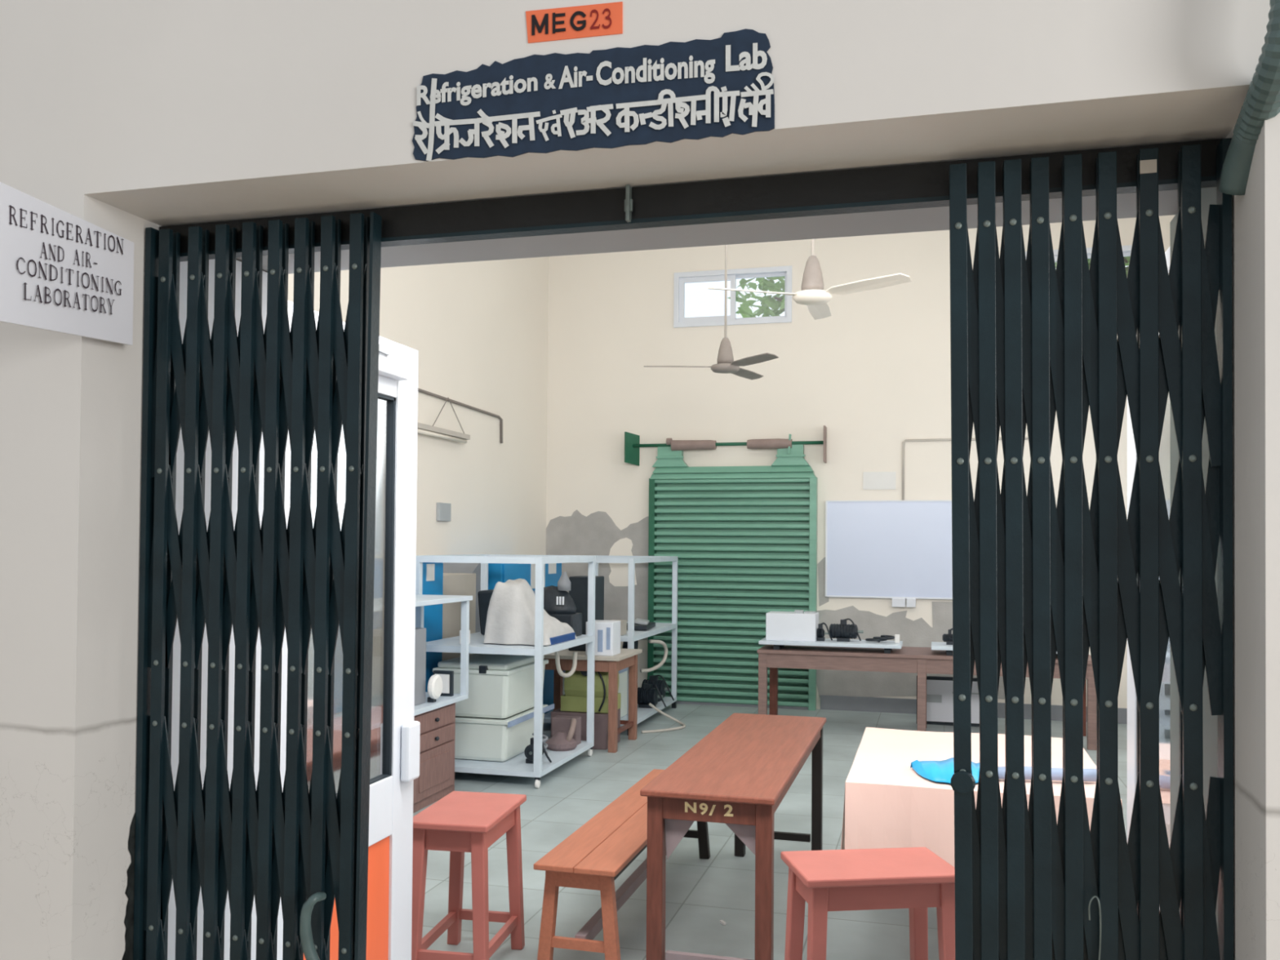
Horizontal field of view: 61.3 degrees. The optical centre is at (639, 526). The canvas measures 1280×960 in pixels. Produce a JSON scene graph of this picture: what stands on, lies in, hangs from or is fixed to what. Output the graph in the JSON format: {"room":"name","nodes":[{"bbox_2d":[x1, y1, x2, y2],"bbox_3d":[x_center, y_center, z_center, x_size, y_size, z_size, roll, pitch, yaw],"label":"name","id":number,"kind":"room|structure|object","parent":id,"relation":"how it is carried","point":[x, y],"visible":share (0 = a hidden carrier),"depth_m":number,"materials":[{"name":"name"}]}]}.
{"room":"corridor outside laboratory","nodes":[
{"label":"corridor outside laboratory","id":0,"kind":"room"},
{"bbox_2d":[288,256,548,555],"bbox_3d":[-2.162,-0.894,7.436,0.200,5.200,8.230,0,-1,15],"label":"wall","id":1,"kind":"structure","parent":0,"point":[477,330],"depth_m":9.66,"materials":[{"name":"beige paint"}]},
{"bbox_2d":[417,397,470,443],"bbox_3d":[-1.613,-0.895,8.837,0.040,0.349,0.993,0,-1,15],"label":"tube light","id":2,"kind":"object","parent":1,"relation":"hanging from","point":[423,428],"visible":0.88,"depth_m":8.82,"materials":[{"name":"white plastic"}]},
{"bbox_2d":[435,502,451,521],"bbox_3d":[-1.628,-0.119,8.960,0.030,0.150,0.220,0,-1,15],"label":"switch box","id":3,"kind":"object","parent":1,"relation":"attached to","point":[443,509],"visible":1,"depth_m":8.93,"materials":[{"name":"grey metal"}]},
{"bbox_2d":[417,387,502,443],"bbox_3d":[-1.751,-0.964,8.503,0.026,0.304,3.443,0,-1,15],"label":"conduit","id":4,"kind":"object","parent":1,"relation":"attached to","point":[420,390],"visible":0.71,"depth_m":9.41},
{"bbox_2d":[0,0,1279,959],"bbox_3d":[0.027,-0.217,1.993,13.000,3.700,0.250,0,-1,15],"label":"wall","id":5,"kind":"structure","parent":0,"point":[124,117],"depth_m":2.07,"materials":[{"name":"paint"}]},
{"bbox_2d":[0,182,133,345],"bbox_3d":[-1.128,-0.493,2.096,0.044,0.254,0.370,0,-1,15],"label":"sign","id":6,"kind":"object","parent":5,"relation":"attached to","point":[60,271],"visible":1,"depth_m":2.08,"materials":[{"name":"white paint"}]},
{"bbox_2d":[525,1,622,43],"bbox_3d":[-0.118,-0.893,1.913,0.181,0.061,0.004,0,-1,15],"label":"number plate","id":7,"kind":"object","parent":5,"relation":"attached to","point":[603,19],"visible":1,"depth_m":1.91,"materials":[{"name":"orange paper"}]},
{"bbox_2d":[412,28,774,161],"bbox_3d":[-0.097,-0.753,1.903,0.670,0.182,0.007,0,-1,15],"label":"painted sign","id":8,"kind":"object","parent":5,"relation":"attached to","point":[696,89],"visible":1,"depth_m":1.90,"materials":[{"name":"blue paint"}]},
{"bbox_2d":[1217,0,1279,195],"bbox_3d":[0.941,-0.711,1.636,0.069,0.361,0.263,0,-1,7],"label":"corrugated hose","id":9,"kind":"object","parent":5,"relation":"attached to","point":[1261,103],"visible":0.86,"depth_m":1.61,"materials":[{"name":"plastic"}]},
{"bbox_2d":[235,189,1177,274],"bbox_3d":[0.122,-0.961,2.328,13.000,5.200,0.420,0,-1,15],"label":"wall","id":10,"kind":"structure","parent":0,"point":[930,219],"depth_m":2.44,"materials":[{"name":"grey paint"}]},
{"bbox_2d":[167,259,267,959],"bbox_3d":[-1.025,0.488,2.638,0.024,2.296,0.455,0,-1,15],"label":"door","id":11,"kind":"structure","parent":10,"relation":"attached to","point":[183,264],"depth_m":2.57,"materials":[{"name":"white metal"}]},
{"bbox_2d":[276,301,420,959],"bbox_3d":[-0.861,0.512,3.243,0.101,2.236,0.820,0,-1,15],"label":"door","id":12,"kind":"structure","parent":10,"relation":"in","point":[394,763],"depth_m":3.49,"materials":[{"name":"white metal"}]},
{"bbox_2d":[159,138,1222,262],"bbox_3d":[-0.035,-0.625,2.118,2.132,0.072,0.052,0,-1,15],"label":"track","id":13,"kind":"object","parent":10,"relation":"attached to","point":[921,185],"visible":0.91,"depth_m":2.07,"materials":[{"name":"black metal"}]},
{"bbox_2d":[133,211,382,959],"bbox_3d":[-0.823,0.491,2.253,0.554,2.280,0.091,0,-1,15],"label":"gate","id":14,"kind":"object","parent":13,"relation":"hanging from","point":[297,846],"visible":1,"depth_m":2.27,"materials":[{"name":"metal"}]},
{"bbox_2d":[949,137,1233,959],"bbox_3d":[0.757,0.496,1.836,0.452,2.280,0.061,0,-1,15],"label":"gate","id":15,"kind":"object","parent":13,"relation":"hanging from","point":[1035,578],"visible":1,"depth_m":1.84,"materials":[{"name":"metal"}]},
{"bbox_2d":[1127,246,1170,910],"bbox_3d":[1.257,0.503,2.602,0.045,2.266,0.700,0,-1,15],"label":"door","id":16,"kind":"structure","parent":10,"relation":"in","point":[1164,449],"depth_m":2.60,"materials":[{"name":"white metal"}]},
{"bbox_2d":[1169,186,1217,933],"bbox_3d":[1.074,0.495,2.064,0.024,2.296,0.455,0,-1,15],"label":"door","id":17,"kind":"structure","parent":10,"relation":"attached to","point":[1208,195],"depth_m":2.03,"materials":[{"name":"white"}]},
{"bbox_2d":[413,703,1127,959],"bbox_3d":[1.208,1.765,6.335,13.000,0.100,8.880,0,-1,15],"label":"floor","id":18,"kind":"structure","parent":0,"point":[700,893],"depth_m":5.43,"materials":[{"name":"stone"}]},
{"bbox_2d":[422,562,443,692],"bbox_3d":[-1.831,0.964,7.285,0.490,1.485,1.320,0,-1,15],"label":"cabinet","id":19,"kind":"object","parent":18,"relation":"on","point":[433,572],"visible":0.09,"depth_m":7.67,"materials":[{"name":"blue metal"}]},
{"bbox_2d":[413,702,455,813],"bbox_3d":[-1.550,1.401,6.386,0.490,0.585,1.250,0,-1,15],"label":"base cabinet","id":20,"kind":"object","parent":18,"relation":"on","point":[436,780],"visible":0.32,"depth_m":6.63,"materials":[{"name":"brown wood"}]},
{"bbox_2d":[413,594,472,715],"bbox_3d":[-1.467,0.776,6.473,0.400,0.670,1.340,0,-1,15],"label":"stand","id":21,"kind":"object","parent":20,"relation":"on","point":[421,600],"visible":0.37,"depth_m":7.01,"materials":[{"name":"blue paint"}]},
{"bbox_2d":[414,627,426,706],"bbox_3d":[-1.472,0.853,6.569,0.260,0.460,0.234,0,-1,15],"label":"instrument","id":22,"kind":"object","parent":21,"relation":"on","point":[420,633],"visible":0.22,"depth_m":6.57,"materials":[{"name":"metal"}]},
{"bbox_2d":[427,674,443,702],"bbox_3d":[-1.275,1.001,6.676,0.065,0.169,0.150,0,-1,15],"label":"gauge","id":23,"kind":"object","parent":21,"relation":"on","point":[435,685],"visible":1,"depth_m":6.64,"materials":[{"name":"white plastic"}]},
{"bbox_2d":[433,670,453,696],"bbox_3d":[-1.268,1.010,6.955,0.130,0.160,0.038,0,-1,15],"label":"meter","id":24,"kind":"object","parent":21,"relation":"on","point":[447,677],"visible":0.68,"depth_m":6.93,"materials":[{"name":"white plastic"}]},
{"bbox_2d":[442,573,475,660],"bbox_3d":[-1.589,1.045,8.285,0.430,1.360,0.620,0,-1,15],"label":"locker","id":25,"kind":"object","parent":18,"relation":"on","point":[454,584],"visible":0.14,"depth_m":8.19,"materials":[{"name":"beige metal"}]},
{"bbox_2d":[443,562,480,632],"bbox_3d":[-1.466,0.995,8.791,0.340,1.480,0.320,0,-1,15],"label":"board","id":26,"kind":"object","parent":18,"relation":"on","point":[448,567],"visible":0.06,"depth_m":8.72,"materials":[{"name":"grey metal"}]},
{"bbox_2d":[411,791,526,959],"bbox_3d":[-0.650,1.363,4.082,0.311,0.601,0.500,0,-1,10],"label":"wooden stool","id":27,"kind":"object","parent":18,"relation":"on","point":[459,823],"visible":0.95,"depth_m":3.96,"materials":[{"name":"paint"}]},
{"bbox_2d":[415,554,595,788],"bbox_3d":[-0.938,0.964,7.725,0.920,1.511,1.175,0,-1,15],"label":"rack","id":28,"kind":"object","parent":18,"relation":"on","point":[516,766],"depth_m":7.25,"materials":[{"name":"white metal"}]},
{"bbox_2d":[459,630,470,644],"bbox_3d":[-1.186,0.750,7.309,0.060,0.100,0.060,0,-1,15],"label":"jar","id":29,"kind":"object","parent":28,"relation":"on","point":[460,630],"visible":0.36,"depth_m":7.29,"materials":[{"name":"white plastic"}]},
{"bbox_2d":[477,589,493,635],"bbox_3d":[-1.065,0.641,8.149,0.266,0.348,0.218,0,-1,15],"label":"bin","id":30,"kind":"object","parent":28,"relation":"on","point":[484,596],"visible":0.33,"depth_m":8.07,"materials":[{"name":"black plastic"}]},
{"bbox_2d":[454,703,554,761],"bbox_3d":[-1.042,1.466,7.780,0.578,0.290,0.890,0,-1,15],"label":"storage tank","id":31,"kind":"object","parent":28,"relation":"on","point":[493,740],"visible":0.52,"depth_m":7.38,"materials":[{"name":"white plastic"}]},
{"bbox_2d":[432,653,548,719],"bbox_3d":[-1.058,1.130,7.745,0.564,0.380,0.802,0,-1,15],"label":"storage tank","id":32,"kind":"object","parent":31,"relation":"on","point":[501,686],"visible":0.83,"depth_m":7.40,"materials":[{"name":"white plastic"}]},
{"bbox_2d":[426,632,587,648],"bbox_3d":[-0.937,0.816,7.727,0.860,0.010,1.100,0,-1,15],"label":"shelf","id":33,"kind":"object","parent":28,"relation":"attached to","point":[477,639],"depth_m":7.45,"materials":[{"name":"white metal"}]},
{"bbox_2d":[483,578,576,645],"bbox_3d":[-0.771,0.585,7.601,0.484,0.434,0.644,0,-1,15],"label":"sheet","id":34,"kind":"object","parent":28,"relation":"on","point":[510,617],"visible":0.86,"depth_m":7.36,"materials":[{"name":"white fabric"}]},
{"bbox_2d":[524,737,551,764],"bbox_3d":[-0.685,1.517,7.341,0.182,0.180,0.136,0,-1,15],"label":"compressor","id":35,"kind":"object","parent":28,"relation":"on","point":[529,749],"visible":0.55,"depth_m":7.30,"materials":[{"name":"black metal"}]},
{"bbox_2d":[543,571,582,636],"bbox_3d":[-0.677,0.577,8.070,0.440,0.480,0.250,0,-1,15],"label":"machine","id":36,"kind":"object","parent":28,"relation":"on","point":[558,603],"visible":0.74,"depth_m":7.98,"materials":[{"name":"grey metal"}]},
{"bbox_2d":[550,632,575,644],"bbox_3d":[-0.589,0.784,7.560,0.120,0.050,0.500,0,-1,15],"label":"flat tray","id":37,"kind":"object","parent":28,"relation":"on","point":[565,637],"visible":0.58,"depth_m":7.52,"materials":[{"name":"blue plastic"}]},
{"bbox_2d":[545,715,581,751],"bbox_3d":[-0.558,1.511,7.919,0.235,0.212,0.365,0,-1,15],"label":"condenser unit","id":38,"kind":"object","parent":28,"relation":"on","point":[566,730],"visible":0.99,"depth_m":7.85,"materials":[{"name":"pink plastic"}]},
{"bbox_2d":[555,650,577,677],"bbox_3d":[-0.539,0.988,7.821,0.043,0.221,0.306,0,-1,26],"label":"hose","id":39,"kind":"object","parent":28,"relation":"hanging from","point":[560,672],"visible":0.91,"depth_m":7.81,"materials":[{"name":"white rubber"}]},
{"bbox_2d":[488,563,561,714],"bbox_3d":[-1.172,1.009,9.696,0.490,1.485,1.480,0,-1,15],"label":"cabinet","id":40,"kind":"object","parent":18,"relation":"on","point":[501,572],"visible":0.03,"depth_m":9.57,"materials":[{"name":"blue metal"}]},
{"bbox_2d":[551,707,620,750],"bbox_3d":[-0.432,1.603,8.637,0.460,0.275,0.390,0,-1,15],"label":"crate","id":41,"kind":"object","parent":18,"relation":"on","point":[601,720],"visible":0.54,"depth_m":8.42,"materials":[{"name":"brown wood"}]},
{"bbox_2d":[560,670,621,713],"bbox_3d":[-0.397,1.263,8.591,0.410,0.393,0.383,0,-1,15],"label":"machine","id":42,"kind":"object","parent":41,"relation":"on","point":[575,698],"visible":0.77,"depth_m":8.46,"materials":[{"name":"green paint"}]},
{"bbox_2d":[543,648,642,752],"bbox_3d":[-0.446,1.373,8.677,0.770,0.735,0.690,0,-1,15],"label":"table","id":43,"kind":"object","parent":18,"relation":"on","point":[627,658],"visible":0.5,"depth_m":8.42,"materials":[{"name":"brown wood"}]},
{"bbox_2d":[568,575,604,651],"bbox_3d":[-0.438,0.708,8.832,0.220,0.600,0.270,0,-1,15],"label":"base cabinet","id":44,"kind":"object","parent":43,"relation":"on","point":[579,584],"visible":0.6,"depth_m":8.71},
{"bbox_2d":[585,619,620,656],"bbox_3d":[-0.288,0.873,8.470,0.220,0.260,0.224,0,-1,15],"label":"meter box","id":45,"kind":"object","parent":43,"relation":"on","point":[607,633],"visible":0.7,"depth_m":8.36,"materials":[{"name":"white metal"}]},
{"bbox_2d":[543,555,677,735],"bbox_3d":[-0.262,1.020,9.934,0.860,1.485,1.620,0,-1,15],"label":"rack","id":46,"kind":"object","parent":18,"relation":"on","point":[632,635],"visible":0.42,"depth_m":9.69,"materials":[{"name":"white metal"}]},
{"bbox_2d":[562,667,627,717],"bbox_3d":[-0.368,1.427,9.473,0.540,0.445,0.610,0,-1,15],"label":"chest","id":47,"kind":"object","parent":46,"relation":"on","point":[623,673],"visible":0.03,"depth_m":9.34,"materials":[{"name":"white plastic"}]},
{"bbox_2d":[612,619,626,635],"bbox_3d":[-0.191,0.864,9.223,0.130,0.120,0.120,0,-1,15],"label":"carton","id":48,"kind":"object","parent":46,"relation":"on","point":[623,623],"visible":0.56,"depth_m":9.18,"materials":[{"name":"beige cardboard"}]},
{"bbox_2d":[622,640,638,648],"bbox_3d":[-0.112,1.316,10.219,0.260,0.695,0.260,0,-1,15],"label":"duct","id":49,"kind":"object","parent":46,"relation":"on","point":[636,642],"visible":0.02,"depth_m":10.19,"materials":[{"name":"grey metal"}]},
{"bbox_2d":[626,617,655,630],"bbox_3d":[-0.014,0.892,9.889,0.240,0.078,0.500,0,-1,10],"label":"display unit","id":50,"kind":"object","parent":46,"relation":"on","point":[639,624],"visible":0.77,"depth_m":9.80,"materials":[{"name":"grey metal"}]},
{"bbox_2d":[620,622,671,635],"bbox_3d":[-0.261,0.942,9.935,0.800,0.010,1.560,0,-1,15],"label":"shelf","id":51,"kind":"object","parent":46,"relation":"attached to","point":[660,628],"depth_m":9.79,"materials":[{"name":"white metal"}]},
{"bbox_2d":[637,682,666,708],"bbox_3d":[0.107,1.546,9.917,0.283,0.230,0.160,0,-1,15],"label":"pump","id":52,"kind":"object","parent":46,"relation":"on","point":[646,695],"visible":0.92,"depth_m":9.87,"materials":[{"name":"black metal"}]},
{"bbox_2d":[640,639,667,672],"bbox_3d":[0.143,1.175,9.880,0.062,0.293,0.419,0,-1,35],"label":"curved pipe","id":53,"kind":"object","parent":46,"relation":"hanging from","point":[650,641],"visible":1,"depth_m":9.89,"materials":[{"name":"beige plastic"}]},
{"bbox_2d":[641,675,674,702],"bbox_3d":[0.178,1.543,10.343,0.315,0.250,0.180,0,-1,15],"label":"blower","id":54,"kind":"object","parent":46,"relation":"on","point":[661,685],"visible":0.61,"depth_m":10.30,"materials":[{"name":"black metal"}]},
{"bbox_2d":[533,768,710,959],"bbox_3d":[-0.010,1.470,4.784,0.324,0.422,1.765,0,-1,15],"label":"bench","id":55,"kind":"object","parent":18,"relation":"on","point":[596,854],"visible":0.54,"depth_m":4.10,"materials":[{"name":"orange wood"}]},
{"bbox_2d":[640,702,685,733],"bbox_3d":[0.205,1.657,9.373,0.341,0.200,0.567,0,-1,15],"label":"hose","id":56,"kind":"object","parent":18,"relation":"on","point":[651,705],"visible":1,"depth_m":9.39,"materials":[{"name":"white rubber"}]},
{"bbox_2d":[720,920,725,924],"bbox_3d":[0.350,1.673,4.560,0.012,0.010,0.035,1,-1,-23],"label":"paper scrap","id":57,"kind":"object","parent":18,"relation":"on","point":[722,922],"visible":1,"depth_m":4.55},
{"bbox_2d":[640,712,826,959],"bbox_3d":[0.474,1.321,4.691,0.483,0.722,1.855,0,-1,15],"label":"table","id":58,"kind":"object","parent":18,"relation":"on","point":[738,775],"visible":0.94,"depth_m":3.91,"materials":[{"name":"red wood"}]},
{"bbox_2d":[780,847,955,959],"bbox_3d":[0.725,1.363,3.410,0.500,0.601,0.311,1,-1,-8],"label":"wooden stool","id":59,"kind":"object","parent":18,"relation":"on","point":[917,879],"visible":0.88,"depth_m":3.31,"materials":[{"name":"paint"}]},
{"bbox_2d":[756,644,1096,750],"bbox_3d":[2.409,1.420,9.243,2.720,0.705,0.750,0,-1,15],"label":"side table","id":60,"kind":"object","parent":18,"relation":"on","point":[922,661],"visible":0.52,"depth_m":9.05,"materials":[{"name":"brown wood"}]},
{"bbox_2d":[758,637,902,653],"bbox_3d":[1.649,1.025,9.318,1.190,0.075,0.440,0,-1,15],"label":"tray","id":61,"kind":"object","parent":60,"relation":"on","point":[888,646],"visible":0.89,"depth_m":9.15,"materials":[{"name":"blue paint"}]},
{"bbox_2d":[765,609,818,641],"bbox_3d":[1.329,0.856,9.409,0.425,0.262,0.280,0,-1,15],"label":"equipment box","id":62,"kind":"object","parent":61,"relation":"on","point":[798,625],"visible":0.92,"depth_m":9.28,"materials":[{"name":"white metal"}]},
{"bbox_2d":[816,622,832,640],"bbox_3d":[1.590,0.907,9.313,0.142,0.160,0.095,0,-1,15],"label":"pump","id":63,"kind":"object","parent":61,"relation":"on","point":[820,633],"visible":1,"depth_m":9.29,"materials":[{"name":"black metal"}]},
{"bbox_2d":[829,617,863,641],"bbox_3d":[1.777,0.888,9.296,0.288,0.200,0.130,0,-1,15],"label":"motor","id":64,"kind":"object","parent":61,"relation":"on","point":[842,632],"visible":0.99,"depth_m":9.25,"materials":[{"name":"black metal"}]},
{"bbox_2d":[865,634,899,643],"bbox_3d":[2.066,0.954,9.205,0.286,0.070,0.154,0,-1,15],"label":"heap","id":65,"kind":"object","parent":61,"relation":"on","point":[883,637],"visible":1,"depth_m":9.15,"materials":[{"name":"black plastic"}]},
{"bbox_2d":[931,641,1057,655],"bbox_3d":[2.999,1.030,8.949,1.130,0.075,0.440,0,-1,15],"label":"tray","id":66,"kind":"object","parent":60,"relation":"on","point":[935,645],"visible":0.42,"depth_m":8.89,"materials":[{"name":"white metal"}]},
{"bbox_2d":[942,628,952,644],"bbox_3d":[2.621,0.921,9.046,0.169,0.139,0.085,0,-1,15],"label":"motor","id":67,"kind":"object","parent":66,"relation":"on","point":[948,637],"visible":0.62,"depth_m":9.04,"materials":[{"name":"black metal"}]},
{"bbox_2d":[916,675,979,726],"bbox_3d":[2.828,1.568,9.675,0.680,0.430,0.050,0,-1,15],"label":"framed board","id":68,"kind":"object","parent":18,"relation":"on","point":[940,690],"visible":0.43,"depth_m":9.69,"materials":[{"name":"white paper"}]},
{"bbox_2d":[1126,803,1127,841],"bbox_3d":[2.715,0.897,5.141,0.670,1.620,0.420,0,-1,15],"label":"panel","id":69,"kind":"object","parent":18,"relation":"on","point":[1126,803],"visible":0.02,"depth_m":5.41,"materials":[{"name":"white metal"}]},
{"bbox_3d":[1.340,1.312,4.347,0.900,0.741,1.200,0,-1,15],"label":"work table","id":70,"kind":"object","parent":18,"relation":"on","visible":0},
{"bbox_2d":[840,727,1123,866],"bbox_3d":[1.342,1.079,4.351,0.967,0.296,1.267,0,-1,15],"label":"tablecloth","id":71,"kind":"object","parent":70,"relation":"on","point":[887,804],"visible":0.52,"depth_m":3.86,"materials":[{"name":"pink fabric"}]},
{"bbox_2d":[910,757,979,783],"bbox_3d":[1.170,0.900,4.036,0.310,0.038,0.438,0,-1,15],"label":"plastic sheet","id":72,"kind":"object","parent":71,"relation":"on","point":[942,771],"visible":0.57,"depth_m":3.99,"materials":[{"name":"blue plastic"}]},
{"bbox_2d":[998,766,1096,782],"bbox_3d":[1.472,0.898,3.921,0.352,0.048,0.056,0,-1,5],"label":"paper roll","id":73,"kind":"object","parent":71,"relation":"on","point":[1089,775],"visible":0.24,"depth_m":3.90,"materials":[{"name":"white paper"}]},
{"bbox_2d":[546,214,1175,709],"bbox_3d":[2.003,-0.808,10.662,6.568,5.200,0.208,0,-1,15],"label":"wall","id":74,"kind":"structure","parent":0,"point":[875,371],"depth_m":10.75,"materials":[{"name":"beige paint"}]},
{"bbox_2d":[624,425,826,711],"bbox_3d":[0.828,0.405,10.755,2.015,2.760,0.197,0,-1,15],"label":"rolling shutter","id":75,"kind":"object","parent":74,"relation":"attached to","point":[743,539],"visible":0.91,"depth_m":10.76,"materials":[{"name":"green paint"}]},
{"bbox_2d":[653,478,809,706],"bbox_3d":[0.906,0.640,10.767,1.560,2.231,0.092,0,-1,15],"label":"curtain","id":76,"kind":"object","parent":75,"relation":"hanging from","point":[741,546],"depth_m":10.77,"materials":[{"name":"green paint"}]},
{"bbox_2d":[673,265,791,328],"bbox_3d":[0.939,-2.307,10.917,1.202,0.560,0.110,0,-1,15],"label":"window","id":77,"kind":"structure","parent":74,"relation":"in","point":[680,278],"depth_m":10.89,"materials":[{"name":"white metal"}]},
{"bbox_2d":[862,471,895,489],"bbox_3d":[2.319,-0.443,10.464,0.310,0.170,0.007,0,-1,15],"label":"paper sheet","id":78,"kind":"object","parent":74,"relation":"attached to","point":[871,480],"visible":1,"depth_m":10.46,"materials":[{"name":"white paper"}]},
{"bbox_2d":[825,500,952,607],"bbox_3d":[2.523,0.261,10.363,1.472,1.022,0.048,0,-1,15],"label":"whiteboard","id":79,"kind":"object","parent":74,"relation":"attached to","point":[897,550],"visible":0.7,"depth_m":10.40,"materials":[{"name":"plastic"}]},
{"bbox_2d":[902,437,1028,500],"bbox_3d":[3.109,-0.544,10.242,1.211,0.586,0.022,0,-1,15],"label":"conduit","id":80,"kind":"object","parent":74,"relation":"attached to","point":[1000,438],"visible":0.71,"depth_m":10.39,"materials":[{"name":"beige plastic"}]},
{"bbox_2d":[820,694,1127,724],"bbox_3d":[3.348,1.725,10.137,3.280,0.140,0.020,0,-1,15],"label":"baseboard","id":81,"kind":"structure","parent":74,"relation":"attached to","point":[899,705],"depth_m":10.39,"materials":[{"name":"grey metal"}]},
{"bbox_2d":[1025,244,1132,262],"bbox_3d":[4.066,-2.297,10.062,1.200,0.560,0.110,0,-1,15],"label":"window","id":82,"kind":"structure","parent":74,"relation":"in","point":[1126,250],"depth_m":9.98,"materials":[{"name":"white metal"}]},
{"bbox_3d":[0.948,-3.556,6.739,6.550,0.150,8.430,0,-1,15],"label":"ceiling","id":83,"kind":"structure","parent":0,"visible":0},
{"bbox_2d":[644,244,778,379],"bbox_3d":[0.589,-2.296,8.039,1.025,2.332,1.025,0,-1,15],"label":"ceiling fan","id":84,"kind":"object","parent":83,"relation":"hanging from","point":[726,362],"visible":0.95,"depth_m":7.90,"materials":[{"name":"metal"}]},
{"bbox_2d":[707,239,911,319],"bbox_3d":[0.984,-2.354,6.031,1.055,2.277,0.933,0,-1,15],"label":"ceiling fan","id":85,"kind":"object","parent":83,"relation":"hanging from","point":[812,294],"visible":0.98,"depth_m":5.82,"materials":[{"name":"metal"}]},
{"label":"outside","id":86,"kind":"structure","parent":0,"visible":0},
{"bbox_2d":[727,275,784,317],"bbox_3d":[2.598,-1.229,13.429,3.065,6.163,1.667,0,-1,15],"label":"tree","id":87,"kind":"object","parent":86,"point":[767,301],"visible":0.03,"depth_m":13.58,"materials":[{"name":"green plant"}]},
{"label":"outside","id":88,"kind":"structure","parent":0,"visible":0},
{"bbox_2d":[1054,256,1130,277],"bbox_3d":[5.949,-1.144,12.285,2.648,6.008,1.489,0,-1,15],"label":"tree","id":89,"kind":"object","parent":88,"point":[1126,259],"visible":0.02,"depth_m":12.24,"materials":[{"name":"green plant"}]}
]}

